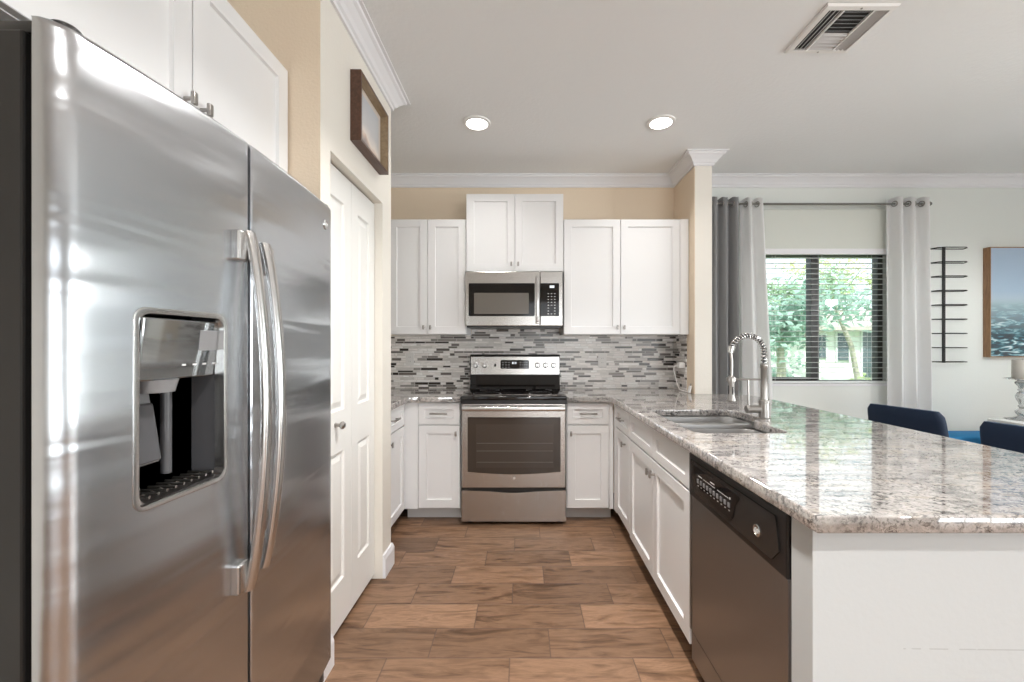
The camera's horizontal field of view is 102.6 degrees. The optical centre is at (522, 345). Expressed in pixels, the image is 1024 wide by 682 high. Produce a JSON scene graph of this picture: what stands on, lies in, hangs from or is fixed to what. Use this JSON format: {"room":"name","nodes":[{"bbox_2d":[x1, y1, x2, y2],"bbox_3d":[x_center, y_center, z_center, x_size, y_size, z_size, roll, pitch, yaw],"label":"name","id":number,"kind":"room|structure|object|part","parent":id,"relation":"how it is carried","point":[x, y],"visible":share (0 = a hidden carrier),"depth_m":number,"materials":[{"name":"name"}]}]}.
{"room":"kitchen","nodes":[
{"label":"kitchen","id":0,"kind":"room"},
{"bbox_2d":[227,0,390,578],"bbox_3d":[-1.147,-0.095,1.982,0.747,2.750,0.835,0,0,0],"label":"wall","id":1,"kind":"structure","parent":0,"point":[308,38],"depth_m":1.69,"materials":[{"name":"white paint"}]},
{"bbox_2d":[0,0,287,172],"bbox_3d":[-1.190,-0.817,1.107,0.657,0.457,0.903,0,0,0],"label":"upper cabinet","id":2,"kind":"object","parent":1,"relation":"attached to","point":[204,52],"visible":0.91,"depth_m":1.13,"materials":[{"name":"white paint"}]},
{"bbox_3d":[-0.902,-0.817,0.883,0.020,0.453,0.446,0,0,0],"label":"door","id":3,"kind":"part","parent":2,"relation":"part of","materials":[{"name":"white paint"}]},
{"bbox_3d":[-0.876,-0.653,1.081,0.031,0.034,0.015,0,0,0],"label":"knob","id":4,"kind":"part","parent":2,"relation":"part of","materials":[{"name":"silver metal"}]},
{"bbox_3d":[-0.876,-0.653,1.135,0.031,0.034,0.015,0,0,0],"label":"knob","id":5,"kind":"part","parent":2,"relation":"part of","materials":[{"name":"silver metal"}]},
{"bbox_3d":[-0.902,-0.817,1.333,0.020,0.453,0.446,0,0,0],"label":"door","id":6,"kind":"part","parent":2,"relation":"part of","materials":[{"name":"white paint"}]},
{"bbox_2d":[323,634,333,681],"bbox_3d":[-0.808,1.216,1.597,0.103,0.128,0.096,0,0,0],"label":"baseboard","id":7,"kind":"structure","parent":1,"relation":"attached to","point":[330,664],"depth_m":1.62,"materials":[{"name":"white paint"}]},
{"bbox_2d":[330,163,373,635],"bbox_3d":[-0.820,0.234,1.950,0.091,2.037,0.603,0,0,0],"label":"door","id":8,"kind":"structure","parent":1,"relation":"in","point":[352,212],"depth_m":1.95,"materials":[{"name":"white paint"}]},
{"bbox_3d":[-0.795,0.345,1.785,0.043,0.034,0.034,0,0,0],"label":"knob","id":9,"kind":"part","parent":8,"relation":"part of","materials":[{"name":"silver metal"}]},
{"bbox_2d":[350,69,388,174],"bbox_3d":[-0.748,-1.079,2.018,0.049,0.317,0.373,0,0,0],"label":"framed picture","id":10,"kind":"object","parent":1,"relation":"attached to","point":[369,121],"visible":1,"depth_m":2.00,"materials":[{"name":"brown wood"}]},
{"bbox_2d":[362,94,378,159],"bbox_3d":[-0.763,-1.079,2.018,0.002,0.237,0.289,0,0,0],"label":"print","id":11,"kind":"object","parent":10,"relation":"attached to","point":[370,119],"depth_m":2.05},
{"bbox_2d":[383,543,394,578],"bbox_3d":[-0.798,1.216,2.337,0.083,0.128,0.159,0,0,0],"label":"baseboard","id":12,"kind":"structure","parent":1,"relation":"attached to","point":[389,555],"depth_m":2.32,"materials":[{"name":"white paint"}]},
{"bbox_2d":[330,0,1023,187],"bbox_3d":[2.040,-1.427,-0.209,7.124,0.090,7.582,0,0,0],"label":"trim","id":13,"kind":"structure","parent":1,"relation":"attached to","point":[353,14],"depth_m":3.51,"materials":[{"name":"white paint"}]},
{"bbox_2d":[325,493,704,681],"bbox_3d":[2.040,1.340,-0.195,7.420,0.120,7.910,0,0,0],"label":"floor","id":14,"kind":"structure","parent":0,"point":[574,599],"depth_m":1.96,"materials":[{"name":"brown wood"}]},
{"bbox_2d":[0,15,330,681],"bbox_3d":[-1.059,0.377,1.099,0.862,1.806,0.908,0,0,0],"label":"refrigerator","id":15,"kind":"object","parent":14,"relation":"on","point":[165,284],"visible":1,"depth_m":0.79,"materials":[{"name":"silver metal"}]},
{"bbox_3d":[-0.736,0.328,0.846,0.075,1.695,0.402,0,0,0],"label":"freezer door","id":16,"kind":"part","parent":15,"relation":"part of","materials":[{"name":"silver metal"}]},
{"bbox_3d":[-0.756,0.165,0.801,0.027,0.140,0.074,0,0,0],"label":"paddle frame","id":17,"kind":"part","parent":15,"relation":"part of","materials":[{"name":"grey plastic"}]},
{"bbox_3d":[-0.691,0.564,1.001,0.023,0.074,0.038,0,0,0],"label":"handle mount","id":18,"kind":"part","parent":15,"relation":"part of","materials":[{"name":"silver metal"}]},
{"bbox_3d":[-0.691,-0.244,1.001,0.023,0.074,0.038,0,0,0],"label":"handle mount","id":19,"kind":"part","parent":15,"relation":"part of","materials":[{"name":"silver metal"}]},
{"bbox_3d":[-0.661,0.160,1.022,0.065,0.890,0.030,0,0,0],"label":"handle","id":20,"kind":"part","parent":15,"relation":"part of","materials":[{"name":"silver metal"}]},
{"bbox_3d":[-0.691,-0.229,1.104,0.023,0.074,0.038,0,0,0],"label":"handle mount","id":21,"kind":"part","parent":15,"relation":"part of","materials":[{"name":"silver metal"}]},
{"bbox_3d":[-0.660,0.155,1.083,0.065,0.850,0.030,0,0,0],"label":"handle","id":22,"kind":"part","parent":15,"relation":"part of","materials":[{"name":"silver metal"}]},
{"bbox_3d":[-0.736,0.328,1.304,0.075,1.695,0.498,0,0,0],"label":"door","id":23,"kind":"part","parent":15,"relation":"part of","materials":[{"name":"silver metal"}]},
{"bbox_2d":[391,404,403,526],"bbox_3d":[-1.157,0.844,2.693,0.673,0.872,0.550,0,0,0],"label":"base cabinet","id":24,"kind":"object","parent":14,"relation":"on","point":[397,414],"visible":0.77,"depth_m":2.80,"materials":[{"name":"white paint"}]},
{"bbox_3d":[-0.863,0.490,2.700,0.020,0.152,0.501,0,0,0],"label":"drawer","id":25,"kind":"part","parent":24,"relation":"part of","materials":[{"name":"white paint"}]},
{"bbox_2d":[391,388,469,409],"bbox_3d":[-0.982,0.387,2.988,1.060,0.039,1.168,0,0,0],"label":"countertop","id":26,"kind":"structure","parent":24,"relation":"on","point":[399,396],"depth_m":3.04,"materials":[{"name":"stone"}]},
{"bbox_2d":[404,403,461,516],"bbox_3d":[-0.657,0.844,3.256,0.409,0.872,0.638,0,0,0],"label":"base cabinet","id":27,"kind":"object","parent":14,"relation":"on","point":[432,431],"visible":0.94,"depth_m":2.97,"materials":[{"name":"white paint"}]},
{"bbox_3d":[-0.608,0.487,2.954,0.128,0.012,0.033,0,0,0],"label":"handle","id":28,"kind":"part","parent":27,"relation":"part of","materials":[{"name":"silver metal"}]},
{"bbox_3d":[-0.608,0.490,2.980,0.300,0.152,0.020,0,0,0],"label":"drawer","id":29,"kind":"part","parent":27,"relation":"part of","materials":[{"name":"white paint"}]},
{"bbox_3d":[-0.608,0.875,2.980,0.300,0.597,0.020,0,0,0],"label":"door","id":30,"kind":"part","parent":27,"relation":"part of","materials":[{"name":"white paint"}]},
{"bbox_2d":[460,354,566,521],"bbox_3d":[-0.067,0.676,3.216,0.760,1.207,0.704,0,0,0],"label":"range","id":31,"kind":"object","parent":14,"relation":"on","point":[514,405],"visible":1,"depth_m":2.92,"materials":[{"name":"silver metal"}]},
{"bbox_3d":[-0.067,1.141,2.945,0.744,0.222,0.040,0,0,0],"label":"storage drawer","id":32,"kind":"part","parent":31,"relation":"part of","materials":[{"name":"silver metal"}]},
{"bbox_3d":[-0.067,0.442,2.895,0.731,0.034,0.062,0,0,0],"label":"handle","id":33,"kind":"part","parent":31,"relation":"part of","materials":[{"name":"silver metal"}]},
{"bbox_2d":[460,389,566,399],"bbox_3d":[-0.067,0.372,3.209,0.760,0.029,0.582,0,0,0],"label":"cooktop","id":34,"kind":"object","parent":31,"relation":"in","point":[472,394],"depth_m":3.03,"materials":[{"name":"black glass"}]},
{"bbox_3d":[-0.067,0.713,2.945,0.744,0.598,0.040,0,0,0],"label":"oven door","id":35,"kind":"part","parent":31,"relation":"part of","materials":[{"name":"silver metal"}]},
{"bbox_3d":[-0.059,0.713,2.922,0.553,0.309,0.001,0,0,0],"label":"glass","id":36,"kind":"part","parent":31,"relation":"part of","materials":[{"name":"grey glass"}]},
{"bbox_2d":[566,402,612,516],"bbox_3d":[0.485,0.844,3.256,0.339,0.872,0.638,0,0,0],"label":"base cabinet","id":37,"kind":"object","parent":14,"relation":"on","point":[589,426],"visible":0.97,"depth_m":2.97,"materials":[{"name":"white paint"}]},
{"bbox_3d":[0.471,0.490,2.980,0.301,0.152,0.020,0,0,0],"label":"drawer","id":38,"kind":"part","parent":37,"relation":"part of","materials":[{"name":"white paint"}]},
{"bbox_3d":[0.471,0.875,2.980,0.301,0.597,0.020,0,0,0],"label":"door","id":39,"kind":"part","parent":37,"relation":"part of","materials":[{"name":"white paint"}]},
{"bbox_3d":[0.471,0.487,2.954,0.128,0.012,0.033,0,0,0],"label":"handle","id":40,"kind":"part","parent":37,"relation":"part of","materials":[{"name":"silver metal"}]},
{"bbox_2d":[614,404,630,533],"bbox_3d":[0.951,0.844,2.746,0.653,0.872,0.444,0,0,0],"label":"base cabinet","id":41,"kind":"object","parent":14,"relation":"on","point":[622,439],"visible":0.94,"depth_m":2.73,"materials":[{"name":"white paint"}]},
{"bbox_3d":[0.667,0.490,2.711,0.020,0.152,0.360,0,0,0],"label":"drawer","id":42,"kind":"part","parent":41,"relation":"part of","materials":[{"name":"white paint"}]},
{"bbox_2d":[630,414,758,643],"bbox_3d":[0.960,0.844,2.066,0.671,0.872,0.912,0,0,0],"label":"base cabinet","id":43,"kind":"object","parent":14,"relation":"on","point":[659,466],"visible":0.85,"depth_m":1.95,"materials":[{"name":"white paint"}]},
{"bbox_3d":[0.665,0.490,2.293,0.020,0.152,0.450,0,0,0],"label":"false drawer","id":44,"kind":"part","parent":43,"relation":"part of","materials":[{"name":"white paint"}]},
{"bbox_3d":[0.665,0.875,2.293,0.020,0.597,0.450,0,0,0],"label":"door","id":45,"kind":"part","parent":43,"relation":"part of","materials":[{"name":"white paint"}]},
{"bbox_3d":[0.639,0.640,2.040,0.031,0.034,0.015,0,0,0],"label":"knob","id":46,"kind":"part","parent":43,"relation":"part of","materials":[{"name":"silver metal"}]},
{"bbox_3d":[0.665,0.490,1.839,0.020,0.152,0.450,0,0,0],"label":"false drawer","id":47,"kind":"part","parent":43,"relation":"part of","materials":[{"name":"white paint"}]},
{"bbox_3d":[0.665,0.875,1.839,0.020,0.597,0.450,0,0,0],"label":"door","id":48,"kind":"part","parent":43,"relation":"part of","materials":[{"name":"white paint"}]},
{"bbox_2d":[560,388,1023,532],"bbox_3d":[1.016,0.387,2.228,1.398,0.039,2.687,0,0,0],"label":"countertop","id":49,"kind":"structure","parent":43,"relation":"on","point":[831,472],"depth_m":1.25,"materials":[{"name":"stone"}]},
{"bbox_2d":[662,416,764,432],"bbox_3d":[0.970,0.485,2.050,0.498,0.206,0.658,0,0,0],"label":"sink","id":50,"kind":"object","parent":49,"relation":"in","point":[701,424],"visible":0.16,"depth_m":2.02,"materials":[{"name":"silver metal"}]},
{"bbox_3d":[0.930,0.482,1.875,0.418,0.150,0.308,0,0,0],"label":"bowl","id":51,"kind":"part","parent":50,"relation":"part of","materials":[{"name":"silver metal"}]},
{"bbox_2d":[727,333,770,419],"bbox_3d":[1.128,0.150,2.050,0.214,0.433,0.060,0,0,0],"label":"faucet","id":52,"kind":"object","parent":49,"relation":"on","point":[762,408],"visible":1,"depth_m":2.04,"materials":[{"name":"grey metal"}]},
{"bbox_3d":[1.104,0.167,2.050,0.166,0.018,0.042,0,0,0],"label":"docking arm","id":53,"kind":"part","parent":52,"relation":"part of","materials":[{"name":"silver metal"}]},
{"bbox_3d":[1.126,0.234,2.050,0.010,0.134,0.009,0,0,-22],"label":"lever","id":54,"kind":"part","parent":52,"relation":"part of","materials":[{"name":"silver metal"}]},
{"bbox_2d":[689,452,791,681],"bbox_3d":[0.947,0.847,1.306,0.616,0.866,0.596,0,0,0],"label":"dishwasher","id":55,"kind":"object","parent":14,"relation":"on","point":[741,543],"visible":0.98,"depth_m":1.25,"materials":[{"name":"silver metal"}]},
{"bbox_3d":[0.682,1.166,1.306,0.046,0.108,0.596,0,0,0],"label":"kick panel","id":56,"kind":"part","parent":55,"relation":"part of","materials":[{"name":"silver metal"}]},
{"bbox_3d":[0.644,0.494,1.385,0.002,0.092,0.325,0,0,0],"label":"button panel","id":57,"kind":"part","parent":55,"relation":"part of","materials":[{"name":"black plastic"}]},
{"bbox_3d":[0.667,0.495,1.306,0.036,0.163,0.596,0,0,0],"label":"control panel","id":58,"kind":"part","parent":55,"relation":"part of","materials":[{"name":"black plastic"}]},
{"bbox_2d":[867,403,948,436],"bbox_3d":[2.888,0.854,2.921,0.573,0.854,0.462,0,0,-15],"label":"dining chair","id":59,"kind":"object","parent":14,"relation":"on","point":[933,422],"visible":0.24,"depth_m":2.79,"materials":[{"name":"blue fabric"}]},
{"bbox_2d":[948,431,980,443],"bbox_3d":[3.610,0.989,3.263,0.740,0.582,0.265,0,0,0],"label":"bench","id":60,"kind":"object","parent":14,"relation":"on","point":[970,436],"visible":0.02,"depth_m":3.20,"materials":[{"name":"blue fabric"}]},
{"bbox_2d":[980,421,1023,452],"bbox_3d":[2.920,0.854,2.188,0.573,0.854,0.462,0,0,-13],"label":"dining chair","id":61,"kind":"object","parent":14,"relation":"on","point":[1010,437],"visible":0.2,"depth_m":2.24,"materials":[{"name":"blue fabric"}]},
{"bbox_2d":[987,418,1023,425],"bbox_3d":[4.030,0.901,2.210,1.340,0.758,1.520,0,0,0],"label":"dining table","id":62,"kind":"object","parent":14,"relation":"on","point":[998,420],"visible":0.24,"depth_m":2.87,"materials":[{"name":"white"}]},
{"bbox_2d":[1003,377,1023,420],"bbox_3d":[3.530,0.376,2.900,0.184,0.292,0.184,0,0,0],"label":"candlestick","id":63,"kind":"object","parent":62,"relation":"on","point":[1019,396],"visible":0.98,"depth_m":2.89,"materials":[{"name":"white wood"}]},
{"bbox_3d":[3.530,0.235,2.900,0.184,0.011,0.184,0,0,0],"label":"drip plate","id":64,"kind":"part","parent":63,"relation":"part of","materials":[{"name":"silver metal"}]},
{"bbox_2d":[1011,360,1023,378],"bbox_3d":[3.535,0.162,2.900,0.106,0.144,0.106,0,0,0],"label":"candle","id":65,"kind":"object","parent":63,"relation":"on","point":[1017,366],"visible":0.96,"depth_m":2.89,"materials":[{"name":"white wax"}]},
{"bbox_2d":[362,0,1023,172],"bbox_3d":[2.040,-1.545,-0.195,7.420,0.150,7.910,0,0,0],"label":"ceiling","id":66,"kind":"structure","parent":0,"point":[562,86],"depth_m":2.31,"materials":[{"name":"white paint"}]},
{"bbox_2d":[463,115,490,130],"bbox_3d":[-0.303,-1.464,2.700,0.180,0.011,0.180,0,0,0],"label":"recessed light","id":67,"kind":"object","parent":66,"relation":"in","point":[473,122],"visible":1,"depth_m":2.69,"materials":[{"name":"white plastic"}]},
{"bbox_2d":[466,119,486,129],"bbox_3d":[-0.303,-1.464,2.700,0.138,0.009,0.138,0,0,0],"label":"diffuser","id":68,"kind":"object","parent":67,"relation":"attached to","point":[472,124],"depth_m":2.70,"materials":[{"name":"white plastic"}]},
{"bbox_2d":[647,114,675,129],"bbox_3d":[0.905,-1.464,2.690,0.180,0.011,0.180,0,0,0],"label":"recessed light","id":69,"kind":"object","parent":66,"relation":"in","point":[659,122],"visible":1,"depth_m":2.68,"materials":[{"name":"white plastic"}]},
{"bbox_2d":[650,118,671,128],"bbox_3d":[0.905,-1.464,2.690,0.138,0.009,0.138,0,0,0],"label":"diffuser","id":70,"kind":"object","parent":69,"relation":"attached to","point":[655,123],"depth_m":2.69,"materials":[{"name":"white plastic"}]},
{"bbox_2d":[784,3,900,52],"bbox_3d":[1.462,-1.462,1.903,0.315,0.014,0.295,0,0,0],"label":"ceiling vent","id":71,"kind":"object","parent":66,"relation":"in","point":[838,27],"visible":1,"depth_m":1.88,"materials":[{"name":"white plastic"}]},
{"bbox_2d":[674,166,711,393],"bbox_3d":[1.385,-0.095,3.365,0.134,2.750,0.430,0,0,0],"label":"wall partition","id":72,"kind":"structure","parent":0,"point":[693,193],"depth_m":3.15,"materials":[{"name":"beige paint"}]},
{"bbox_2d":[391,188,1023,492],"bbox_3d":[2.040,-0.095,3.670,7.420,2.750,0.180,0,0,0],"label":"wall","id":73,"kind":"structure","parent":0,"point":[972,392],"depth_m":3.58,"materials":[{"name":"beige paint"}]},
{"bbox_2d":[391,219,470,334],"bbox_3d":[-0.757,-0.549,3.395,0.611,0.914,0.352,0,0,0],"label":"upper cabinet","id":74,"kind":"object","parent":73,"relation":"attached to","point":[428,257],"visible":0.98,"depth_m":3.26,"materials":[{"name":"white paint"}]},
{"bbox_3d":[-0.910,-0.549,3.260,0.302,0.910,0.020,0,0,0],"label":"door","id":75,"kind":"part","parent":74,"relation":"part of","materials":[{"name":"white paint"}]},
{"bbox_3d":[-0.605,-0.549,3.260,0.302,0.910,0.020,0,0,0],"label":"door","id":76,"kind":"part","parent":74,"relation":"part of","materials":[{"name":"white paint"}]},
{"bbox_2d":[466,194,562,271],"bbox_3d":[-0.065,-0.895,3.387,0.769,0.614,0.366,0,0,0],"label":"upper cabinet","id":77,"kind":"object","parent":73,"relation":"attached to","point":[505,232],"visible":0.99,"depth_m":3.25,"materials":[{"name":"white paint"}]},
{"bbox_3d":[-0.257,-0.895,3.245,0.381,0.610,0.020,0,0,0],"label":"door","id":78,"kind":"part","parent":77,"relation":"part of","materials":[{"name":"white paint"}]},
{"bbox_2d":[465,272,562,328],"bbox_3d":[-0.070,-0.364,3.365,0.765,0.438,0.413,0,0,0],"label":"microwave","id":79,"kind":"object","parent":77,"relation":"attached to","point":[493,300],"visible":1,"depth_m":3.20,"materials":[{"name":"silver metal"}]},
{"bbox_3d":[0.112,-0.360,3.179,0.028,0.371,0.042,0,0,0],"label":"handle","id":80,"kind":"part","parent":79,"relation":"part of","materials":[{"name":"silver metal"}]},
{"bbox_3d":[0.222,-0.369,3.215,0.175,0.425,0.030,0,0,0],"label":"control panel","id":81,"kind":"part","parent":79,"relation":"part of","materials":[{"name":"silver metal"}]},
{"bbox_3d":[0.128,-0.895,3.245,0.380,0.610,0.020,0,0,0],"label":"door","id":82,"kind":"part","parent":77,"relation":"part of","materials":[{"name":"white paint"}]},
{"bbox_2d":[391,328,686,390],"bbox_3d":[-0.100,0.063,3.436,2.836,0.606,0.286,0,0,0],"label":"backsplash","id":83,"kind":"structure","parent":73,"relation":"attached to","point":[440,361],"depth_m":3.57,"materials":[{"name":"tile"}]},
{"bbox_2d":[406,353,413,365],"bbox_3d":[-0.985,0.115,3.568,0.072,0.116,0.008,0,0,0],"label":"outlet","id":84,"kind":"object","parent":83,"relation":"attached to","point":[409,356],"visible":1,"depth_m":3.57,"materials":[{"name":"white plastic"}]},
{"bbox_2d":[408,355,411,362],"bbox_3d":[-0.985,0.115,3.565,0.034,0.068,0.002,0,0,0],"label":"receptacle","id":85,"kind":"object","parent":84,"relation":"attached to","point":[409,356],"depth_m":3.56,"materials":[{"name":"white plastic"}]},
{"bbox_2d":[598,354,605,366],"bbox_3d":[0.690,0.125,3.568,0.072,0.116,0.008,0,0,0],"label":"outlet","id":86,"kind":"object","parent":83,"relation":"attached to","point":[601,357],"visible":1,"depth_m":3.57,"materials":[{"name":"white plastic"}]},
{"bbox_2d":[600,356,603,363],"bbox_3d":[0.690,0.125,3.565,0.034,0.068,0.002,0,0,0],"label":"receptacle","id":87,"kind":"object","parent":86,"relation":"attached to","point":[601,357],"depth_m":3.56,"materials":[{"name":"white plastic"}]},
{"bbox_2d":[673,362,686,391],"bbox_3d":[1.267,0.250,3.307,0.085,0.230,0.115,0,0,0],"label":"charger","id":88,"kind":"object","parent":83,"relation":"attached to","point":[679,364],"visible":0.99,"depth_m":3.33,"materials":[{"name":"white plastic"}]},
{"bbox_2d":[560,219,688,334],"bbox_3d":[0.819,-0.549,3.395,0.991,0.914,0.352,0,0,0],"label":"upper cabinet","id":89,"kind":"object","parent":73,"relation":"attached to","point":[623,276],"visible":0.99,"depth_m":3.26,"materials":[{"name":"white paint"}]},
{"bbox_3d":[0.548,-0.549,3.260,0.446,0.910,0.020,0,0,0],"label":"door","id":90,"kind":"part","parent":89,"relation":"part of","materials":[{"name":"white paint"}]},
{"bbox_3d":[1.009,-0.549,3.260,0.468,0.910,0.020,0,0,0],"label":"door","id":91,"kind":"part","parent":89,"relation":"part of","materials":[{"name":"white paint"}]},
{"bbox_2d":[764,209,885,254],"bbox_3d":[2.551,-0.990,3.555,1.222,0.400,0.041,0,0,0],"label":"roller shade","id":92,"kind":"object","parent":73,"relation":"attached to","point":[787,231],"visible":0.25,"depth_m":3.54,"materials":[{"name":"white fabric"}]},
{"bbox_2d":[718,202,931,205],"bbox_3d":[2.470,-1.200,3.507,1.940,0.105,0.145,0,0,0],"label":"curtain rod","id":93,"kind":"object","parent":73,"relation":"attached to","point":[931,202],"visible":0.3,"depth_m":3.45,"materials":[{"name":"silver metal"}]},
{"bbox_2d":[712,196,738,394],"bbox_3d":[1.655,-0.002,3.454,0.374,2.504,0.092,0,0,0],"label":"curtain","id":94,"kind":"object","parent":93,"relation":"hanging from","point":[725,217],"visible":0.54,"depth_m":3.44,"materials":[{"name":"grey fabric"}]},
{"bbox_2d":[740,197,772,399],"bbox_3d":[1.998,-0.002,3.469,0.321,2.504,0.078,0,0,0],"label":"curtain","id":95,"kind":"object","parent":93,"relation":"hanging from","point":[754,295],"visible":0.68,"depth_m":3.47,"materials":[{"name":"white fabric"}]},
{"bbox_2d":[886,197,931,410],"bbox_3d":[3.274,-0.002,3.457,0.382,2.504,0.088,0,0,0],"label":"curtain","id":96,"kind":"object","parent":93,"relation":"hanging from","point":[908,250],"visible":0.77,"depth_m":3.45,"materials":[{"name":"white fabric"}]},
{"bbox_2d":[766,255,886,385],"bbox_3d":[2.632,-0.243,3.648,1.205,1.183,0.153,0,0,0],"label":"window","id":97,"kind":"structure","parent":73,"relation":"in","point":[812,301],"depth_m":3.67,"materials":[{"name":"brown metal"}]},
{"bbox_2d":[766,255,886,382],"bbox_3d":[2.632,-0.255,3.616,1.149,1.157,0.046,0,0,0],"label":"window blind","id":98,"kind":"object","parent":97,"relation":"attached to","point":[871,258],"visible":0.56,"depth_m":3.60,"materials":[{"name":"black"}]},
{"bbox_3d":[2.632,0.316,3.616,1.145,0.016,0.042,0,0,0],"label":"rail","id":99,"kind":"part","parent":98,"relation":"part of","materials":[{"name":"white"}]},
{"bbox_3d":[3.055,-0.243,3.616,0.002,1.123,0.046,0,0,0],"label":"ladder cord","id":100,"kind":"part","parent":98,"relation":"part of","materials":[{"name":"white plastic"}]},
{"bbox_3d":[2.632,0.338,3.619,1.205,0.021,0.093,0,0,0],"label":"sill","id":101,"kind":"part","parent":97,"relation":"part of","materials":[{"name":"white paint"}]},
{"bbox_2d":[931,247,967,362],"bbox_3d":[3.690,-0.356,3.540,0.298,1.004,0.078,0,0,0],"label":"wall rack","id":102,"kind":"object","parent":73,"relation":"attached to","point":[943,249],"visible":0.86,"depth_m":3.57,"materials":[{"name":"black metal"}]},
{"bbox_2d":[983,247,1023,356],"bbox_3d":[4.643,-0.378,3.551,1.255,0.949,0.055,0,0,0],"label":"framed picture","id":103,"kind":"object","parent":73,"relation":"attached to","point":[1003,267],"visible":1,"depth_m":3.53,"materials":[{"name":"brown wood"}]},
{"bbox_2d":[792,517,1023,681],"bbox_3d":[1.054,0.844,2.038,0.797,0.872,2.221,0,0,0],"label":"wall","id":104,"kind":"structure","parent":0,"point":[867,607],"depth_m":0.93,"materials":[{"name":"paint"}]},
{"label":"outside","id":105,"kind":"structure","parent":0,"visible":0},
{"bbox_3d":[16.000,1.580,31.900,48.000,0.100,56.200,0,0,0],"label":"ground","id":106,"kind":"structure","parent":105,"visible":0},
{"bbox_2d":[771,354,805,376],"bbox_3d":[7.598,0.873,12.271,1.730,1.308,1.326,0,0,0],"label":"shrub","id":107,"kind":"object","parent":106,"relation":"on","point":[774,369],"visible":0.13,"depth_m":12.12,"materials":[{"name":"green plant"}]},
{"bbox_2d":[767,260,857,344],"bbox_3d":[8.545,-0.471,12.803,3.168,4.029,2.625,0,0,18],"label":"tree","id":108,"kind":"object","parent":106,"relation":"on","point":[836,265],"visible":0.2,"depth_m":12.30,"materials":[{"name":"green plant"}]},
{"bbox_2d":[768,270,870,376],"bbox_3d":[6.246,-0.183,9.849,3.607,3.466,3.867,0,0,0],"label":"tree","id":109,"kind":"object","parent":106,"relation":"on","point":[776,328],"visible":0.53,"depth_m":9.43,"materials":[{"name":"green plant"}]},
{"bbox_2d":[771,311,870,379],"bbox_3d":[16.100,-0.195,22.000,13.400,3.450,9.200,0,0,0],"label":"house","id":110,"kind":"structure","parent":106,"relation":"on","point":[828,349],"depth_m":18.00,"materials":[{"name":"white paint"}]},
{"bbox_2d":[774,259,870,379],"bbox_3d":[11.273,-1.025,14.848,4.603,5.165,2.982,0,0,-44],"label":"tree","id":111,"kind":"object","parent":106,"relation":"on","point":[856,372],"visible":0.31,"depth_m":14.91,"materials":[{"name":"green plant"}]},
{"bbox_2d":[848,372,870,379],"bbox_3d":[8.563,0.924,10.040,1.221,0.924,0.810,0,0,35],"label":"shrub","id":112,"kind":"object","parent":106,"relation":"on","point":[864,374],"visible":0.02,"depth_m":10.02,"materials":[{"name":"green plant"}]}
]}

